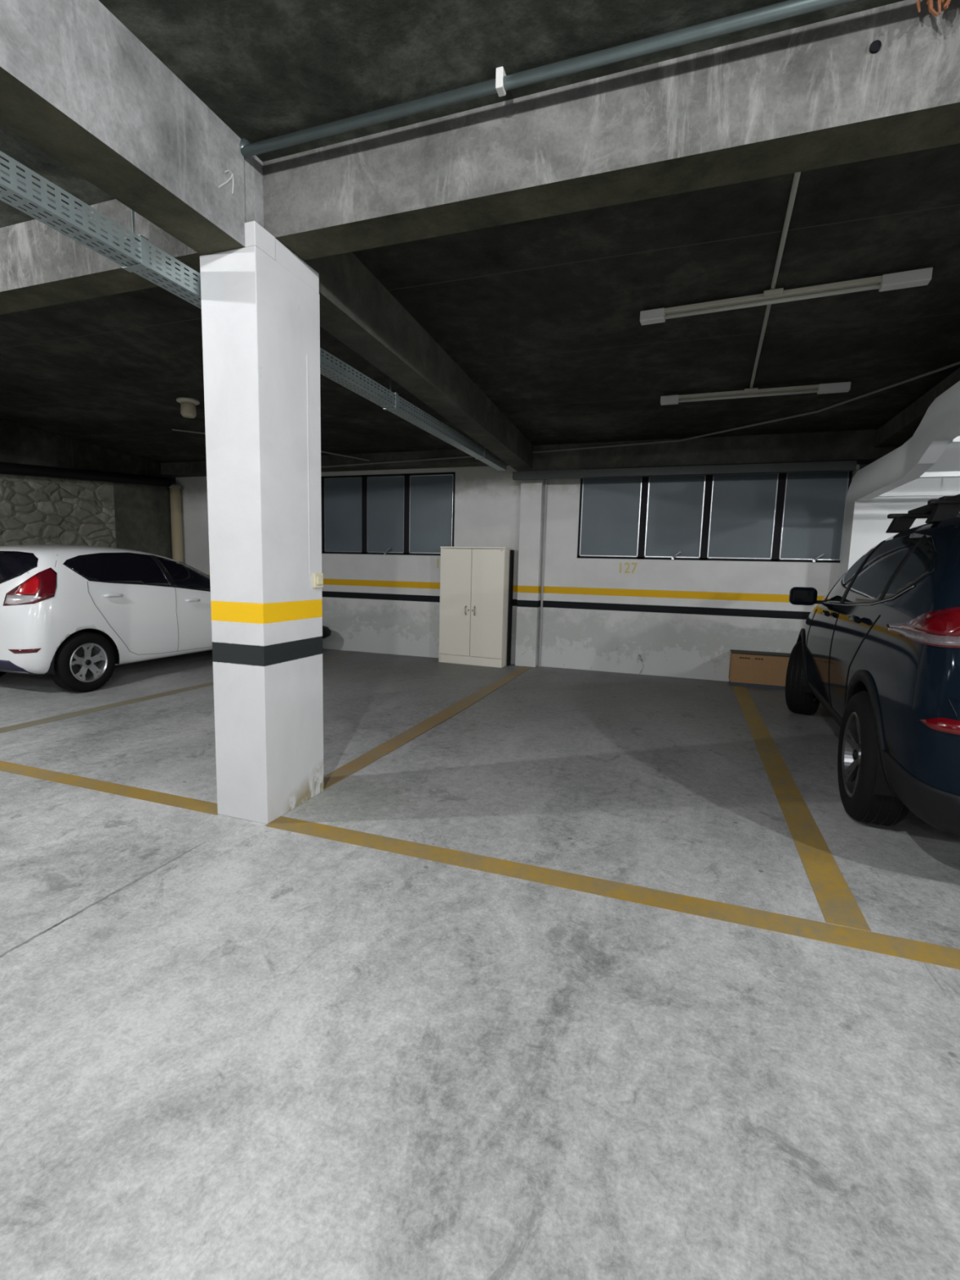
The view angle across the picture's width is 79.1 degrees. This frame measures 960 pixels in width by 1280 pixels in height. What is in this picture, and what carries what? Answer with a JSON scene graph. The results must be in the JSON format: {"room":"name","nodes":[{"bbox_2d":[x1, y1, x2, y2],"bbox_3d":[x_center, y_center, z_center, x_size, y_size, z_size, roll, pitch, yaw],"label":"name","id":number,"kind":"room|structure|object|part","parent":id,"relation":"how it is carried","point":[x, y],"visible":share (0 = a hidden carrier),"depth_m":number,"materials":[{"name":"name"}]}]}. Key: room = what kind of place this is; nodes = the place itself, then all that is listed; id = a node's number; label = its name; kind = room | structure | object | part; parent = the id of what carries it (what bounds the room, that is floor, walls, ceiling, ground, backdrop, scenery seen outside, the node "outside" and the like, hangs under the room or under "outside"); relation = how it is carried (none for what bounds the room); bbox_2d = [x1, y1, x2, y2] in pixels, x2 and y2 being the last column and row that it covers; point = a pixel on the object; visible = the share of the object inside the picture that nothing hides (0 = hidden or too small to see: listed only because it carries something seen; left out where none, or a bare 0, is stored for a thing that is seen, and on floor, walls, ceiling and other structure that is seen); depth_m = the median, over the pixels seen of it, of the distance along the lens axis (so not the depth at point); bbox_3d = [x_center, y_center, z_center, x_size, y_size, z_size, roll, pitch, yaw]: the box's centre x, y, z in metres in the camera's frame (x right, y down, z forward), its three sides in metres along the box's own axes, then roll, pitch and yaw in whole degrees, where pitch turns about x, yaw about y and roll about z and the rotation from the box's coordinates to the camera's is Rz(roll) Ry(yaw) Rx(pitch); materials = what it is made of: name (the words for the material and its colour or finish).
{"room":"parking garage","nodes":[
{"label":"parking garage","id":0,"kind":"room"},
{"bbox_2d":[0,473,175,559],"bbox_3d":[-6.443,-1.334,7.432,0.400,3.200,5.900,4,7,19],"label":"wall","id":1,"kind":"structure","parent":0,"point":[34,510],"depth_m":8.56,"materials":[{"name":"stone"}]},
{"bbox_2d":[0,0,904,227],"bbox_3d":[-2.516,-1.734,-2.986,21.000,0.250,12.100,4,7,19],"label":"ceiling","id":2,"kind":"structure","parent":0,"point":[266,68],"depth_m":2.14,"materials":[{"name":"concrete"}]},
{"bbox_2d":[0,0,263,255],"bbox_3d":[-3.072,-1.454,-2.531,0.260,0.455,11.520,4,7,19],"label":"beam","id":3,"kind":"structure","parent":2,"relation":"attached to","point":[77,84],"depth_m":2.13,"materials":[{"name":"concrete"}]},
{"bbox_2d":[239,0,857,158],"bbox_3d":[3.164,-1.948,1.172,9.059,0.075,0.060,4,7,19],"label":"ceiling pipe","id":4,"kind":"object","parent":2,"relation":"attached to","point":[503,82],"visible":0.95,"depth_m":2.17,"materials":[{"name":"grey plastic"}]},
{"bbox_2d":[0,648,959,1279],"bbox_3d":[-1.683,1.414,0.016,21.000,0.207,17.600,4,7,19],"label":"floor","id":5,"kind":"structure","parent":0,"point":[231,1048],"depth_m":1.86,"materials":[{"name":"concrete"}]},
{"bbox_2d":[0,544,212,692],"bbox_3d":[-4.272,-0.413,7.398,1.780,1.492,3.864,4,7,19],"label":"car","id":6,"kind":"object","parent":5,"relation":"on","point":[70,614],"visible":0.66,"depth_m":5.94,"materials":[{"name":"white paint"}]},
{"bbox_2d":[3,567,57,605],"bbox_3d":[-4.255,-0.500,5.470,0.444,0.370,0.189,-1,8,-20],"label":"tail lamp","id":7,"kind":"object","parent":6,"relation":"attached to","point":[26,586],"depth_m":5.49,"materials":[{"name":"red plastic"}]},
{"bbox_3d":[-3.825,-0.467,6.061,0.036,0.037,0.208,4,7,19],"label":"door handle","id":8,"kind":"part","parent":6,"relation":"part of","materials":[{"name":"white paint"}]},
{"bbox_3d":[-3.477,-0.485,7.035,0.036,0.037,0.208,4,7,19],"label":"door handle","id":9,"kind":"part","parent":6,"relation":"part of","materials":[{"name":"white paint"}]},
{"bbox_2d":[200,221,324,824],"bbox_3d":[-1.127,-0.519,3.126,0.355,2.905,0.503,4,7,19],"label":"pillar","id":10,"kind":"structure","parent":5,"relation":"on","point":[260,304],"depth_m":2.96,"materials":[{"name":"white paint"}]},
{"bbox_2d":[312,573,323,588],"bbox_3d":[-0.911,-0.336,3.282,0.029,0.085,0.080,4,7,19],"label":"outlet","id":11,"kind":"object","parent":10,"relation":"attached to","point":[317,578],"depth_m":3.26,"materials":[{"name":"beige plastic"}]},
{"bbox_2d":[322,625,331,639],"bbox_3d":[-2.589,-0.025,8.877,0.620,0.440,0.620,4,7,19],"label":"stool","id":12,"kind":"object","parent":5,"relation":"on","point":[326,632],"visible":0.11,"depth_m":8.77,"materials":[{"name":"black plastic"}]},
{"bbox_2d":[438,546,512,667],"bbox_3d":[-0.081,-0.476,8.158,0.963,1.635,0.325,4,8,22],"label":"tall cabinet","id":13,"kind":"object","parent":5,"relation":"on","point":[474,581],"visible":0.96,"depth_m":8.02,"materials":[{"name":"beige laminate"}]},
{"bbox_3d":[-0.346,-0.527,8.130,0.471,1.485,0.018,4,8,22],"label":"door","id":14,"kind":"part","parent":13,"relation":"part of","materials":[{"name":"beige metal"}]},
{"bbox_3d":[-0.055,-1.279,8.074,0.963,0.020,0.291,4,8,22],"label":"panel","id":15,"kind":"part","parent":13,"relation":"part of","materials":[{"name":"beige laminate"}]},
{"bbox_3d":[0.096,-0.494,7.953,0.471,1.485,0.018,4,8,22],"label":"door","id":16,"kind":"part","parent":13,"relation":"part of","materials":[{"name":"beige metal"}]},
{"bbox_2d":[506,550,514,666],"bbox_3d":[0.424,-0.439,8.082,0.018,1.605,0.110,4,8,22],"label":"board","id":17,"kind":"object","parent":5,"relation":"on","point":[512,552],"visible":1,"depth_m":8.06,"materials":[{"name":"black plastic"}]},
{"bbox_2d":[515,479,544,666],"bbox_3d":[0.688,-1.016,8.016,0.295,2.780,0.150,4,7,19],"label":"pilaster","id":18,"kind":"object","parent":5,"relation":"on","point":[531,500],"visible":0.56,"depth_m":7.96,"materials":[{"name":"white paint"}]},
{"bbox_2d":[728,649,791,690],"bbox_3d":[3.613,0.374,7.020,1.098,0.412,0.292,4,7,19],"label":"cardboard box","id":19,"kind":"object","parent":5,"relation":"on","point":[748,668],"visible":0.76,"depth_m":6.97,"materials":[{"name":"brown cardboard"}]},
{"bbox_2d":[785,515,959,835],"bbox_3d":[3.456,0.069,4.087,2.190,1.732,4.640,4,8,22],"label":"car","id":20,"kind":"object","parent":5,"relation":"on","point":[880,651],"visible":1,"depth_m":2.91,"materials":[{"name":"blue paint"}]},
{"bbox_2d":[788,586,817,605],"bbox_3d":[2.804,-0.381,5.045,0.210,0.155,0.140,4,8,22],"label":"mirror","id":21,"kind":"object","parent":20,"relation":"attached to","point":[807,596],"depth_m":4.98,"materials":[{"name":"black paint"}]},
{"bbox_2d":[793,590,813,602],"bbox_3d":[2.772,-0.376,4.979,0.150,0.100,0.010,4,8,22],"label":"mirror glass","id":22,"kind":"object","parent":20,"relation":"attached to","point":[799,596],"depth_m":4.98,"materials":[{"name":"black mirror"}]},
{"bbox_3d":[2.670,-0.208,4.490,0.038,0.040,0.243,4,8,22],"label":"door handle","id":23,"kind":"part","parent":20,"relation":"part of","materials":[{"name":"black paint"}]},
{"bbox_3d":[2.277,-0.129,3.530,0.038,0.039,0.242,4,8,22],"label":"door handle","id":24,"kind":"part","parent":20,"relation":"part of","materials":[{"name":"black paint"}]},
{"bbox_3d":[2.552,-0.302,4.016,0.048,0.203,2.662,4,8,22],"label":"waist trim","id":25,"kind":"part","parent":20,"relation":"part of","materials":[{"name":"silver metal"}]},
{"bbox_2d":[885,498,959,533],"bbox_3d":[3.221,-0.711,3.354,1.280,0.125,0.936,4,8,22],"label":"roof rack","id":26,"kind":"object","parent":20,"relation":"on","point":[944,509],"visible":0.86,"depth_m":3.19,"materials":[{"name":"black plastic"}]},
{"bbox_2d":[907,493,959,513],"bbox_3d":[2.891,-0.875,3.470,0.160,0.153,1.570,4,8,22],"label":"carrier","id":27,"kind":"object","parent":26,"relation":"on","point":[926,508],"visible":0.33,"depth_m":3.84,"materials":[{"name":"black plastic"}]},
{"bbox_2d":[886,606,959,648],"bbox_3d":[1.982,-0.077,2.580,0.207,0.171,0.745,1,7,-1],"label":"tail lamp","id":28,"kind":"object","parent":20,"relation":"attached to","point":[921,627],"depth_m":2.48,"materials":[{"name":"red plastic"}]},
{"bbox_2d":[0,143,959,462],"bbox_3d":[0.420,-2.520,5.274,21.000,0.576,5.500,4,7,19],"label":"ceiling","id":29,"kind":"structure","parent":0,"point":[542,315],"depth_m":4.33,"materials":[{"name":"concrete"}]},
{"bbox_2d":[0,418,176,483],"bbox_3d":[-6.408,-2.464,7.289,0.415,1.000,5.900,4,7,19],"label":"beam","id":30,"kind":"structure","parent":29,"relation":"attached to","point":[19,443],"depth_m":8.15,"materials":[{"name":"concrete"}]},
{"bbox_2d":[0,462,171,486],"bbox_3d":[-6.179,-2.141,7.117,0.149,0.561,5.671,4,7,19],"label":"drain pipe","id":31,"kind":"object","parent":30,"relation":"attached to","point":[13,468],"visible":1,"depth_m":8.27,"materials":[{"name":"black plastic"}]},
{"bbox_2d":[0,199,201,314],"bbox_3d":[-5.822,-2.457,4.582,9.700,0.350,0.220,4,7,19],"label":"beam","id":32,"kind":"structure","parent":29,"relation":"attached to","point":[41,266],"depth_m":3.30,"materials":[{"name":"concrete"}]},
{"bbox_2d":[176,396,199,417],"bbox_3d":[-3.185,-2.526,6.346,0.230,0.178,0.230,4,7,19],"label":"ceiling lamp","id":33,"kind":"object","parent":29,"relation":"attached to","point":[188,406],"visible":1,"depth_m":6.29,"materials":[{"name":"beige plastic"}]},
{"bbox_2d":[0,151,506,471],"bbox_3d":[-1.279,-2.015,3.142,0.117,0.627,9.464,4,7,19],"label":"cable tray","id":34,"kind":"object","parent":29,"relation":"hanging from","point":[20,193],"visible":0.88,"depth_m":2.52,"materials":[{"name":"metal"}]},
{"bbox_3d":[-1.504,-1.999,2.507,0.010,0.515,0.009,-2,8,-25],"label":"rod","id":35,"kind":"part","parent":34,"relation":"part of","materials":[{"name":"silver metal"}]},
{"bbox_2d":[172,428,369,461],"bbox_3d":[-2.782,-2.647,7.917,2.532,0.208,0.036,-1,7,-18],"label":"conduit","id":36,"kind":"object","parent":29,"relation":"attached to","point":[172,428],"visible":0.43,"depth_m":8.13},
{"bbox_2d":[302,252,533,471],"bbox_3d":[-0.189,-2.291,5.475,0.250,0.590,5.180,4,7,19],"label":"beam","id":37,"kind":"structure","parent":29,"relation":"attached to","point":[357,309],"depth_m":4.22,"materials":[{"name":"concrete"}]},
{"bbox_2d":[160,429,899,477],"bbox_3d":[1.221,-2.417,7.590,21.000,0.410,0.350,4,7,19],"label":"beam","id":38,"kind":"structure","parent":29,"relation":"attached to","point":[852,445],"depth_m":7.06,"materials":[{"name":"concrete"}]},
{"bbox_2d":[320,440,680,467],"bbox_3d":[-0.152,-2.490,7.868,5.421,0.172,0.022,4,7,19],"label":"conduit","id":39,"kind":"object","parent":38,"relation":"attached to","point":[672,441],"visible":0.79,"depth_m":7.54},
{"bbox_2d":[262,0,959,260],"bbox_3d":[4.192,-1.773,1.082,11.040,0.350,0.230,4,7,19],"label":"beam","id":40,"kind":"structure","parent":29,"relation":"attached to","point":[883,81],"depth_m":2.25,"materials":[{"name":"concrete"}]},
{"bbox_2d":[915,0,951,17],"bbox_3d":[1.519,-2.027,1.805,0.281,0.152,0.114,4,7,19],"label":"wires","id":41,"kind":"object","parent":40,"relation":"attached to","point":[945,3],"visible":1,"depth_m":1.84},
{"bbox_2d":[660,382,851,404],"bbox_3d":[2.455,-2.232,5.275,1.560,0.067,0.124,4,8,20],"label":"tube light","id":42,"kind":"object","parent":29,"relation":"attached to","point":[842,387],"visible":1,"depth_m":5.22,"materials":[{"name":"white metal"}]},
{"bbox_2d":[749,171,800,388],"bbox_3d":[1.865,-2.197,3.728,0.026,0.205,3.263,4,8,21],"label":"conduit","id":43,"kind":"object","parent":29,"relation":"attached to","point":[797,175],"visible":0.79,"depth_m":3.28,"materials":[{"name":"grey"}]},
{"bbox_2d":[640,266,933,325],"bbox_3d":[1.840,-2.143,3.652,1.620,0.067,0.124,5,8,24],"label":"tube light","id":44,"kind":"object","parent":29,"relation":"attached to","point":[922,277],"visible":1,"depth_m":3.58,"materials":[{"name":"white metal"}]},
{"bbox_2d":[680,361,959,441],"bbox_3d":[3.591,-2.205,4.854,0.403,0.224,4.870,-2,8,-24],"label":"conduit","id":45,"kind":"object","parent":29,"relation":"attached to","point":[957,362],"visible":1,"depth_m":5.60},
{"bbox_2d":[874,367,959,447],"bbox_3d":[7.060,-1.757,3.420,7.170,0.175,4.300,4,7,19],"label":"beam","id":46,"kind":"structure","parent":29,"relation":"attached to","point":[901,428],"depth_m":5.43,"materials":[{"name":"concrete"}]},
{"bbox_2d":[175,463,859,681],"bbox_3d":[-0.538,-1.180,8.600,10.380,2.900,0.200,4,7,19],"label":"wall","id":47,"kind":"structure","parent":0,"point":[685,619],"depth_m":7.88,"materials":[{"name":"white paint"}]},
{"bbox_2d":[168,484,183,563],"bbox_3d":[-5.203,-1.325,10.013,0.200,2.610,0.200,4,7,19],"label":"downpipe","id":48,"kind":"object","parent":47,"relation":"attached to","point":[175,490],"visible":0.64,"depth_m":9.87,"materials":[{"name":"beige paint"}]},
{"bbox_2d":[320,471,455,555],"bbox_3d":[-1.797,-1.907,8.864,3.040,1.185,0.130,4,7,19],"label":"window","id":49,"kind":"structure","parent":47,"relation":"in","point":[397,513],"depth_m":8.72,"materials":[{"name":"grey glass"}]},
{"bbox_3d":[-2.113,-1.930,8.988,0.676,1.125,0.024,4,7,19],"label":"sash","id":50,"kind":"part","parent":49,"relation":"part of","materials":[{"name":"grey glass"}]},
{"bbox_3d":[-2.112,-1.930,8.989,0.654,1.103,0.006,4,7,19],"label":"pane","id":51,"kind":"part","parent":49,"relation":"part of","materials":[{"name":"grey glass"}]},
{"bbox_3d":[-1.418,-1.883,8.746,0.631,1.125,0.024,4,7,19],"label":"sash","id":52,"kind":"part","parent":49,"relation":"part of","materials":[{"name":"grey glass"}]},
{"bbox_3d":[-1.418,-1.883,8.746,0.609,1.103,0.006,4,7,19],"label":"pane","id":53,"kind":"part","parent":49,"relation":"part of","materials":[{"name":"grey glass"}]},
{"bbox_3d":[-0.714,-1.834,8.500,0.695,1.125,0.024,4,7,19],"label":"sash","id":54,"kind":"part","parent":49,"relation":"part of","materials":[{"name":"grey glass"}]},
{"bbox_3d":[-0.714,-1.835,8.501,0.673,1.103,0.006,4,7,19],"label":"pane","id":55,"kind":"part","parent":49,"relation":"part of","materials":[{"name":"grey glass"}]},
{"bbox_2d":[537,479,547,666],"bbox_3d":[0.867,-0.969,7.997,0.032,2.700,0.032,4,7,19],"label":"conduit","id":56,"kind":"object","parent":47,"relation":"attached to","point":[546,480],"visible":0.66,"depth_m":7.99,"materials":[{"name":"grey"}]},
{"bbox_2d":[619,562,637,573],"bbox_3d":[1.950,-0.947,7.629,0.228,0.142,0.003,4,7,19],"label":"stencil number","id":57,"kind":"object","parent":47,"relation":"attached to","point":[625,563],"visible":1,"depth_m":7.63,"materials":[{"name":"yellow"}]},
{"bbox_2d":[577,471,852,562],"bbox_3d":[2.800,-1.543,7.266,3.130,1.085,0.130,4,7,19],"label":"window","id":58,"kind":"structure","parent":47,"relation":"in","point":[785,517],"depth_m":7.22,"materials":[{"name":"grey glass"}]},
{"bbox_3d":[1.715,-1.619,7.658,0.762,1.025,0.024,4,7,19],"label":"sash","id":59,"kind":"part","parent":58,"relation":"part of","materials":[{"name":"grey glass"}]},
{"bbox_3d":[1.715,-1.619,7.659,0.740,1.003,0.006,4,7,19],"label":"pane","id":60,"kind":"part","parent":58,"relation":"part of","materials":[{"name":"grey glass"}]},
{"bbox_3d":[2.473,-1.567,7.394,0.657,1.003,0.006,4,7,19],"label":"pane","id":61,"kind":"part","parent":58,"relation":"part of","materials":[{"name":"grey glass"}]},
{"bbox_3d":[2.473,-1.567,7.394,0.679,1.025,0.024,4,7,19],"label":"sash","id":62,"kind":"part","parent":58,"relation":"part of","materials":[{"name":"grey glass"}]},
{"bbox_3d":[2.492,-1.074,7.391,0.126,0.107,0.049,8,10,44],"label":"handle","id":63,"kind":"part","parent":58,"relation":"part of","materials":[{"name":"silver metal"}]},
{"bbox_3d":[3.216,-1.517,7.134,0.731,1.025,0.024,4,7,19],"label":"sash","id":64,"kind":"part","parent":58,"relation":"part of","materials":[{"name":"grey glass"}]},
{"bbox_3d":[3.217,-1.517,7.135,0.709,1.003,0.006,4,7,19],"label":"pane","id":65,"kind":"part","parent":58,"relation":"part of","materials":[{"name":"grey glass"}]},
{"bbox_3d":[3.947,-1.467,6.880,0.628,1.003,0.006,4,7,19],"label":"pane","id":66,"kind":"part","parent":58,"relation":"part of","materials":[{"name":"grey glass"}]},
{"bbox_3d":[3.946,-1.467,6.879,0.650,1.025,0.024,4,7,19],"label":"sash","id":67,"kind":"part","parent":58,"relation":"part of","materials":[{"name":"grey glass"}]},
{"bbox_3d":[3.994,-0.971,6.867,0.126,0.107,0.049,8,10,44],"label":"handle","id":68,"kind":"part","parent":58,"relation":"part of","materials":[{"name":"silver metal"}]},
{"bbox_2d":[838,477,959,580],"bbox_3d":[7.635,-0.382,5.562,7.320,2.470,0.600,4,7,19],"label":"wall","id":69,"kind":"structure","parent":0,"point":[866,523],"depth_m":6.32,"materials":[{"name":"white paint"}]},
{"bbox_2d":[845,380,959,505],"bbox_3d":[3.588,-1.612,4.675,0.120,0.572,4.300,4,7,19],"label":"beam","id":70,"kind":"structure","parent":69,"relation":"on","point":[940,424],"depth_m":4.74,"materials":[{"name":"white paint"}]},
{"bbox_2d":[512,460,857,479],"bbox_3d":[2.278,-2.034,7.014,3.900,0.105,0.105,4,7,19],"label":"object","id":71,"kind":"structure","parent":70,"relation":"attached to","point":[829,466],"depth_m":6.88,"materials":[{"name":"concrete"}]},
{"bbox_2d":[925,435,959,471],"bbox_3d":[7.040,-1.502,3.456,7.200,0.300,4.300,4,7,19],"label":"ramp","id":72,"kind":"object","parent":69,"relation":"on","point":[949,460],"depth_m":5.48,"materials":[{"name":"white paint"}]},
{"bbox_2d":[876,491,959,497],"bbox_3d":[7.053,-1.437,5.029,6.200,0.285,0.060,4,7,19],"label":"joist","id":73,"kind":"object","parent":72,"relation":"hanging from","point":[917,493],"visible":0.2,"depth_m":5.91,"materials":[{"name":"white paint"}]},
{"bbox_2d":[918,471,959,478],"bbox_3d":[6.653,-1.315,3.904,6.200,0.270,0.060,4,7,19],"label":"joist","id":74,"kind":"object","parent":72,"relation":"hanging from","point":[952,473],"visible":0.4,"depth_m":4.87,"materials":[{"name":"white paint"}]},
{"bbox_2d":[950,435,959,443],"bbox_3d":[6.457,-1.424,3.321,6.200,0.290,0.060,4,7,19],"label":"joist","id":75,"kind":"object","parent":72,"relation":"attached to","point":[957,440],"visible":0.6,"depth_m":4.32,"materials":[{"name":"white paint"}]}
]}

